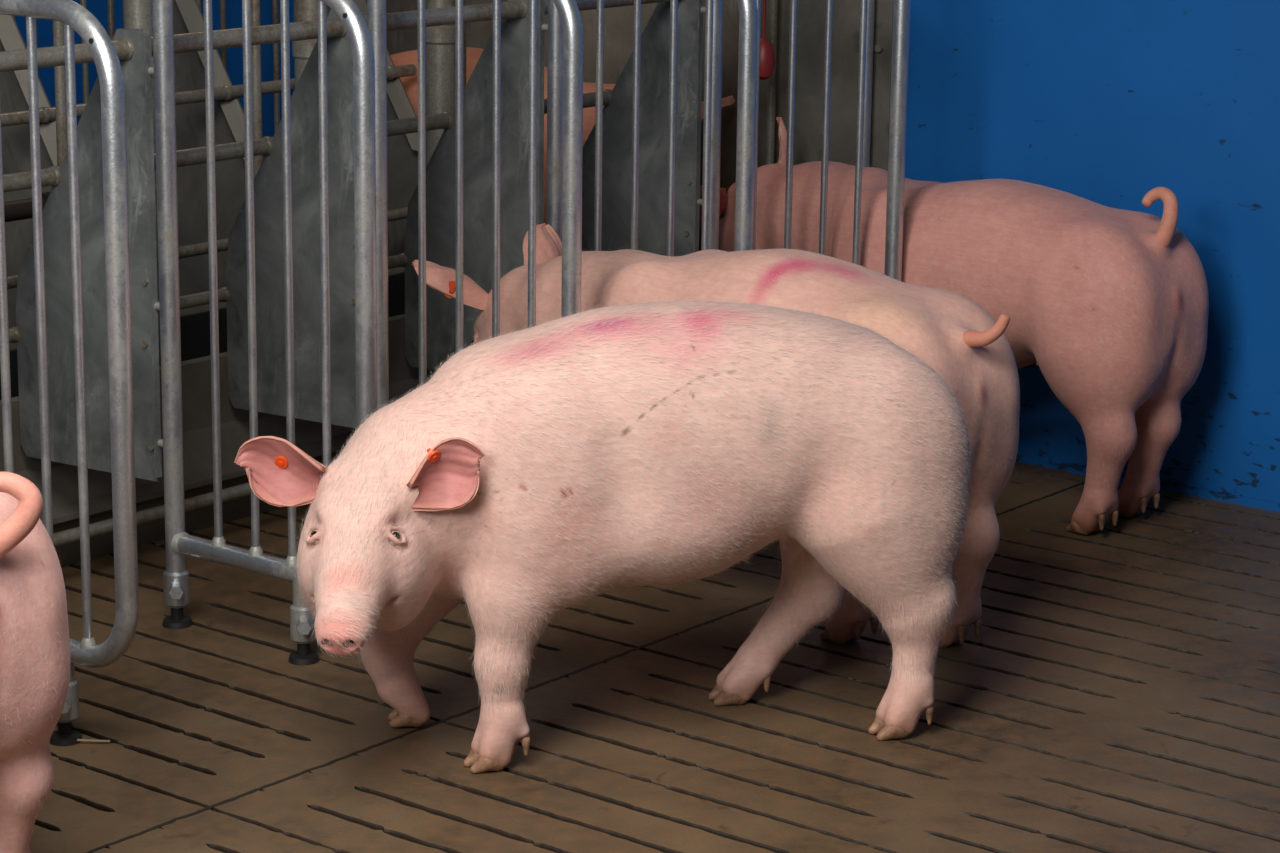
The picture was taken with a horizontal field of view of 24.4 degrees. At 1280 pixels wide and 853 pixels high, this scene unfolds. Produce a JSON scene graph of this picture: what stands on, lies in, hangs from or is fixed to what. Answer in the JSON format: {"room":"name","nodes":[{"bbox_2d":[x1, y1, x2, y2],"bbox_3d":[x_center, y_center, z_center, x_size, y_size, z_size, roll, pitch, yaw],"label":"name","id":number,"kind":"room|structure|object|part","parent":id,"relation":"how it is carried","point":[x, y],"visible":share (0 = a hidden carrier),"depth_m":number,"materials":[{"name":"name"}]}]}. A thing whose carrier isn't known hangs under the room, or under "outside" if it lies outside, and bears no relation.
{"room":"farm building","nodes":[
{"label":"farm building","id":0,"kind":"room"},
{"bbox_2d":[15,0,1279,502],"bbox_3d":[1.285,-1.082,5.755,8.100,2.650,0.060,11,17,37],"label":"wall","id":1,"kind":"structure","parent":0,"point":[1109,103],"depth_m":6.06,"materials":[{"name":"blue paint"}]},
{"bbox_2d":[366,0,784,250],"bbox_3d":[-0.230,-1.063,6.936,1.410,1.880,0.006,11,17,37],"label":"sheet","id":2,"kind":"object","parent":1,"relation":"attached to","point":[618,21],"visible":0.02,"depth_m":6.75,"materials":[{"name":"grey metal"}]},
{"bbox_2d":[782,0,892,170],"bbox_3d":[0.424,-0.748,6.455,0.283,1.450,0.014,11,17,37],"label":"sheet","id":3,"kind":"object","parent":1,"relation":"attached to","point":[810,39],"visible":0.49,"depth_m":6.46,"materials":[{"name":"grey metal"}]},
{"bbox_2d":[1069,464,1279,511],"bbox_3d":[2.663,0.437,4.933,4.480,0.018,0.006,11,17,37],"label":"baseboard","id":4,"kind":"structure","parent":1,"relation":"attached to","point":[1077,469],"depth_m":6.08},
{"bbox_2d":[29,462,1279,852],"bbox_3d":[-0.563,0.719,3.758,6.780,0.071,6.206,11,17,37],"label":"floor","id":5,"kind":"structure","parent":0,"point":[1118,689],"depth_m":4.68,"materials":[{"name":"concrete"}]},
{"bbox_2d":[0,14,56,327],"bbox_3d":[-1.424,-0.499,6.185,0.875,1.142,0.077,11,17,37],"label":"divider","id":6,"kind":"object","parent":5,"relation":"on","point":[14,95],"visible":0.12,"depth_m":6.03,"materials":[{"name":"grey metal"}]},
{"bbox_2d":[7,207,407,288],"bbox_3d":[-1.419,-0.227,5.536,0.029,0.028,3.170,11,17,37],"label":"rail","id":7,"kind":"object","parent":6,"relation":"attached to","point":[197,249],"visible":0.04,"depth_m":6.15,"materials":[{"name":"grey metal"}]},
{"bbox_2d":[1,64,416,126],"bbox_3d":[-1.505,-0.534,5.536,0.031,0.030,3.170,11,17,37],"label":"rail","id":8,"kind":"object","parent":6,"relation":"attached to","point":[226,92],"visible":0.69,"depth_m":6.24,"materials":[{"name":"grey metal"}]},
{"bbox_2d":[0,472,73,852],"bbox_3d":[-1.256,0.270,4.030,1.274,0.657,0.388,11,17,37],"label":"pig","id":9,"kind":"object","parent":5,"relation":"on","point":[34,630],"visible":1,"depth_m":3.72},
{"bbox_2d":[0,0,138,745],"bbox_3d":[-1.092,-0.113,4.594,0.875,1.142,0.077,11,17,37],"label":"divider","id":10,"kind":"object","parent":5,"relation":"on","point":[74,16],"visible":0.77,"depth_m":4.36,"materials":[{"name":"grey metal"}]},
{"bbox_2d":[9,253,407,342],"bbox_3d":[-1.110,-0.165,5.298,0.029,0.028,3.170,11,17,37],"label":"rail","id":11,"kind":"object","parent":10,"relation":"attached to","point":[400,260],"visible":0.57,"depth_m":5.63,"materials":[{"name":"grey metal"}]},
{"bbox_2d":[3,89,611,191],"bbox_3d":[-1.012,-0.436,5.156,0.036,0.035,3.170,11,17,37],"label":"rail","id":12,"kind":"object","parent":10,"relation":"attached to","point":[50,176],"visible":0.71,"depth_m":5.46,"materials":[{"name":"grey metal"}]},
{"bbox_2d":[0,0,683,71],"bbox_3d":[-0.856,-0.635,4.983,0.038,0.037,3.170,11,17,37],"label":"rail","id":13,"kind":"object","parent":10,"relation":"attached to","point":[14,60],"visible":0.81,"depth_m":5.23,"materials":[{"name":"grey metal"}]},
{"bbox_2d":[77,739,109,742],"bbox_3d":[-0.886,0.482,4.557,0.142,0.006,0.010,1,14,-1],"label":"straw","id":14,"kind":"object","parent":5,"relation":"on","point":[78,740],"visible":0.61,"depth_m":4.55,"materials":[{"name":"brown"}]},
{"bbox_2d":[13,0,263,295],"bbox_3d":[-1.112,-0.587,6.566,0.875,1.142,0.077,11,17,37],"label":"divider","id":15,"kind":"object","parent":5,"relation":"on","point":[189,67],"visible":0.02,"depth_m":6.42,"materials":[{"name":"grey metal"}]},
{"bbox_3d":[-0.923,-0.603,6.388,0.368,0.786,0.046,11,17,37],"label":"plate","id":16,"kind":"part","parent":15,"relation":"part of","materials":[{"name":"grey metal"}]},
{"bbox_2d":[16,0,376,664],"bbox_3d":[-0.770,-0.204,4.995,0.875,1.142,0.077,11,17,37],"label":"divider","id":17,"kind":"object","parent":5,"relation":"on","point":[138,71],"visible":0.77,"depth_m":5.00,"materials":[{"name":"grey metal"}]},
{"bbox_3d":[-0.958,-0.304,5.146,0.368,0.786,0.046,11,17,37],"label":"plate","id":18,"kind":"part","parent":17,"relation":"part of","materials":[{"name":"grey metal"}]},
{"bbox_3d":[-0.617,-0.192,4.879,0.492,1.107,0.034,11,17,37],"label":"frame","id":19,"kind":"part","parent":17,"relation":"part of","materials":[{"name":"silver metal"}]},
{"bbox_2d":[0,267,436,567],"bbox_3d":[-1.252,0.092,5.453,0.460,0.340,3.140,11,17,37],"label":"trough","id":20,"kind":"object","parent":5,"relation":"on","point":[194,321],"visible":0.11,"depth_m":5.69,"materials":[{"name":"metal"}]},
{"bbox_2d":[53,20,67,166],"bbox_3d":[-1.090,-0.813,5.546,0.022,1.740,0.022,11,17,37],"label":"pipe","id":21,"kind":"object","parent":20,"relation":"on","point":[58,27],"visible":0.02,"depth_m":5.59,"materials":[{"name":"grey metal"}]},
{"bbox_2d":[4,192,49,221],"bbox_3d":[-1.285,-0.357,5.378,0.052,0.076,0.642,11,17,37],"label":"pipe","id":22,"kind":"object","parent":21,"relation":"attached to","point":[16,210],"visible":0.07,"depth_m":5.51,"materials":[{"name":"grey metal"}]},
{"bbox_2d":[123,0,160,365],"bbox_3d":[-0.956,-0.836,5.648,0.067,1.740,0.067,11,17,37],"label":"pipe","id":23,"kind":"object","parent":20,"relation":"on","point":[137,14],"visible":0.03,"depth_m":5.64,"materials":[{"name":"grey metal"}]},
{"bbox_2d":[53,460,333,546],"bbox_3d":[-1.046,0.203,5.310,0.025,0.025,3.140,11,17,37],"label":"rail","id":24,"kind":"object","parent":20,"relation":"attached to","point":[72,535],"visible":0.14,"depth_m":5.47,"materials":[{"name":"grey metal"}]},
{"bbox_2d":[251,0,262,177],"bbox_3d":[-0.772,-0.902,5.935,0.022,1.740,0.022,11,17,37],"label":"pipe","id":25,"kind":"object","parent":20,"relation":"on","point":[255,4],"visible":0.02,"depth_m":5.98,"materials":[{"name":"grey metal"}]},
{"bbox_2d":[292,0,328,87],"bbox_3d":[-0.666,-0.917,6.003,0.081,1.740,0.081,11,17,37],"label":"pipe","id":26,"kind":"object","parent":20,"relation":"on","point":[304,10],"visible":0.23,"depth_m":6.00,"materials":[{"name":"grey metal"}]},
{"bbox_2d":[425,0,454,165],"bbox_3d":[-0.423,-0.985,6.300,0.076,1.740,0.076,11,17,37],"label":"pipe","id":27,"kind":"object","parent":20,"relation":"on","point":[439,40],"visible":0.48,"depth_m":6.33,"materials":[{"name":"grey metal"}]},
{"bbox_2d":[463,0,465,90],"bbox_3d":[-0.386,-1.010,6.408,0.022,1.740,0.022,11,17,37],"label":"pipe","id":28,"kind":"object","parent":20,"relation":"on","point":[464,1],"visible":0.02,"depth_m":6.45,"materials":[{"name":"grey metal"}]},
{"bbox_2d":[196,0,417,256],"bbox_3d":[-0.798,-0.675,6.952,0.875,1.142,0.077,11,17,37],"label":"divider","id":29,"kind":"object","parent":5,"relation":"on","point":[402,150],"visible":0.02,"depth_m":6.76,"materials":[{"name":"grey metal"}]},
{"bbox_3d":[-0.609,-0.691,6.773,0.368,0.786,0.046,11,17,37],"label":"plate","id":30,"kind":"part","parent":29,"relation":"part of","materials":[{"name":"grey metal"}]},
{"bbox_2d":[226,0,583,427],"bbox_3d":[-0.451,-0.294,5.386,0.875,1.142,0.077,11,17,37],"label":"divider","id":31,"kind":"object","parent":5,"relation":"on","point":[304,101],"visible":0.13,"depth_m":5.44,"materials":[{"name":"grey metal"}]},
{"bbox_3d":[-0.638,-0.394,5.537,0.368,0.786,0.046,11,17,37],"label":"plate","id":32,"kind":"part","parent":31,"relation":"part of","materials":[{"name":"grey metal"}]},
{"bbox_3d":[-0.298,-0.282,5.270,0.492,1.107,0.034,11,17,37],"label":"frame","id":33,"kind":"part","parent":31,"relation":"part of","materials":[{"name":"silver metal"}]},
{"bbox_2d":[390,47,734,223],"bbox_3d":[-0.339,-0.476,6.897,1.167,0.794,0.376,11,17,37],"label":"pig","id":34,"kind":"object","parent":5,"relation":"on","point":[410,83],"visible":0.04,"depth_m":6.71},
{"bbox_2d":[405,0,757,369],"bbox_3d":[-0.139,-0.381,5.767,0.875,1.142,0.077,11,17,37],"label":"divider","id":35,"kind":"object","parent":5,"relation":"on","point":[478,92],"visible":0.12,"depth_m":5.80,"materials":[{"name":"grey metal"}]},
{"bbox_3d":[-0.327,-0.481,5.918,0.368,0.786,0.046,11,17,37],"label":"plate","id":36,"kind":"part","parent":35,"relation":"part of","materials":[{"name":"grey metal"}]},
{"bbox_3d":[0.014,-0.369,5.651,0.492,1.107,0.034,11,17,37],"label":"frame","id":37,"kind":"part","parent":35,"relation":"part of","materials":[{"name":"silver metal"}]},
{"bbox_2d":[234,297,972,772],"bbox_3d":[-0.037,0.150,4.530,1.138,0.686,0.475,-6,15,-25],"label":"pig","id":38,"kind":"object","parent":5,"relation":"on","point":[543,470],"visible":1,"depth_m":4.40},
{"bbox_2d":[411,223,1020,647],"bbox_3d":[0.131,-0.021,5.324,1.260,0.655,0.406,13,18,42],"label":"pig","id":39,"kind":"object","parent":5,"relation":"on","point":[971,351],"visible":0.36,"depth_m":5.02},
{"bbox_2d":[582,0,910,280],"bbox_3d":[0.175,-0.469,6.152,0.875,1.142,0.077,11,17,37],"label":"divider","id":40,"kind":"object","parent":5,"relation":"on","point":[655,38],"visible":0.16,"depth_m":6.18,"materials":[{"name":"grey metal"}]},
{"bbox_3d":[-0.012,-0.569,6.303,0.368,0.786,0.046,11,17,37],"label":"plate","id":41,"kind":"part","parent":40,"relation":"part of","materials":[{"name":"grey metal"}]},
{"bbox_3d":[0.328,-0.457,6.037,0.492,1.107,0.034,11,17,37],"label":"frame","id":42,"kind":"part","parent":40,"relation":"part of","materials":[{"name":"silver metal"}]},
{"bbox_2d":[765,0,777,164],"bbox_3d":[0.290,-0.743,6.533,0.020,1.499,0.020,11,17,37],"label":"post","id":43,"kind":"object","parent":5,"relation":"on","point":[773,4],"visible":0.24,"depth_m":6.53,"materials":[{"name":"grey metal"}]},
{"bbox_2d":[862,0,874,166],"bbox_3d":[0.486,-0.704,6.382,0.026,1.499,0.027,11,17,37],"label":"post","id":44,"kind":"object","parent":5,"relation":"on","point":[871,3],"visible":0.12,"depth_m":6.36,"materials":[{"name":"grey metal"}]},
{"bbox_2d":[699,117,1208,534],"bbox_3d":[0.588,-0.241,6.159,1.276,0.706,0.386,14,18,43],"label":"pig","id":45,"kind":"object","parent":5,"relation":"on","point":[1111,305],"visible":0.59,"depth_m":5.77},
{"bbox_2d":[759,0,775,79],"bbox_3d":[0.268,-1.016,6.293,0.054,0.558,0.054,11,17,37],"label":"hanging bulb","id":46,"kind":"object","parent":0,"point":[767,56],"visible":0.76,"depth_m":6.33,"materials":[{"name":"red plastic"}]}
]}

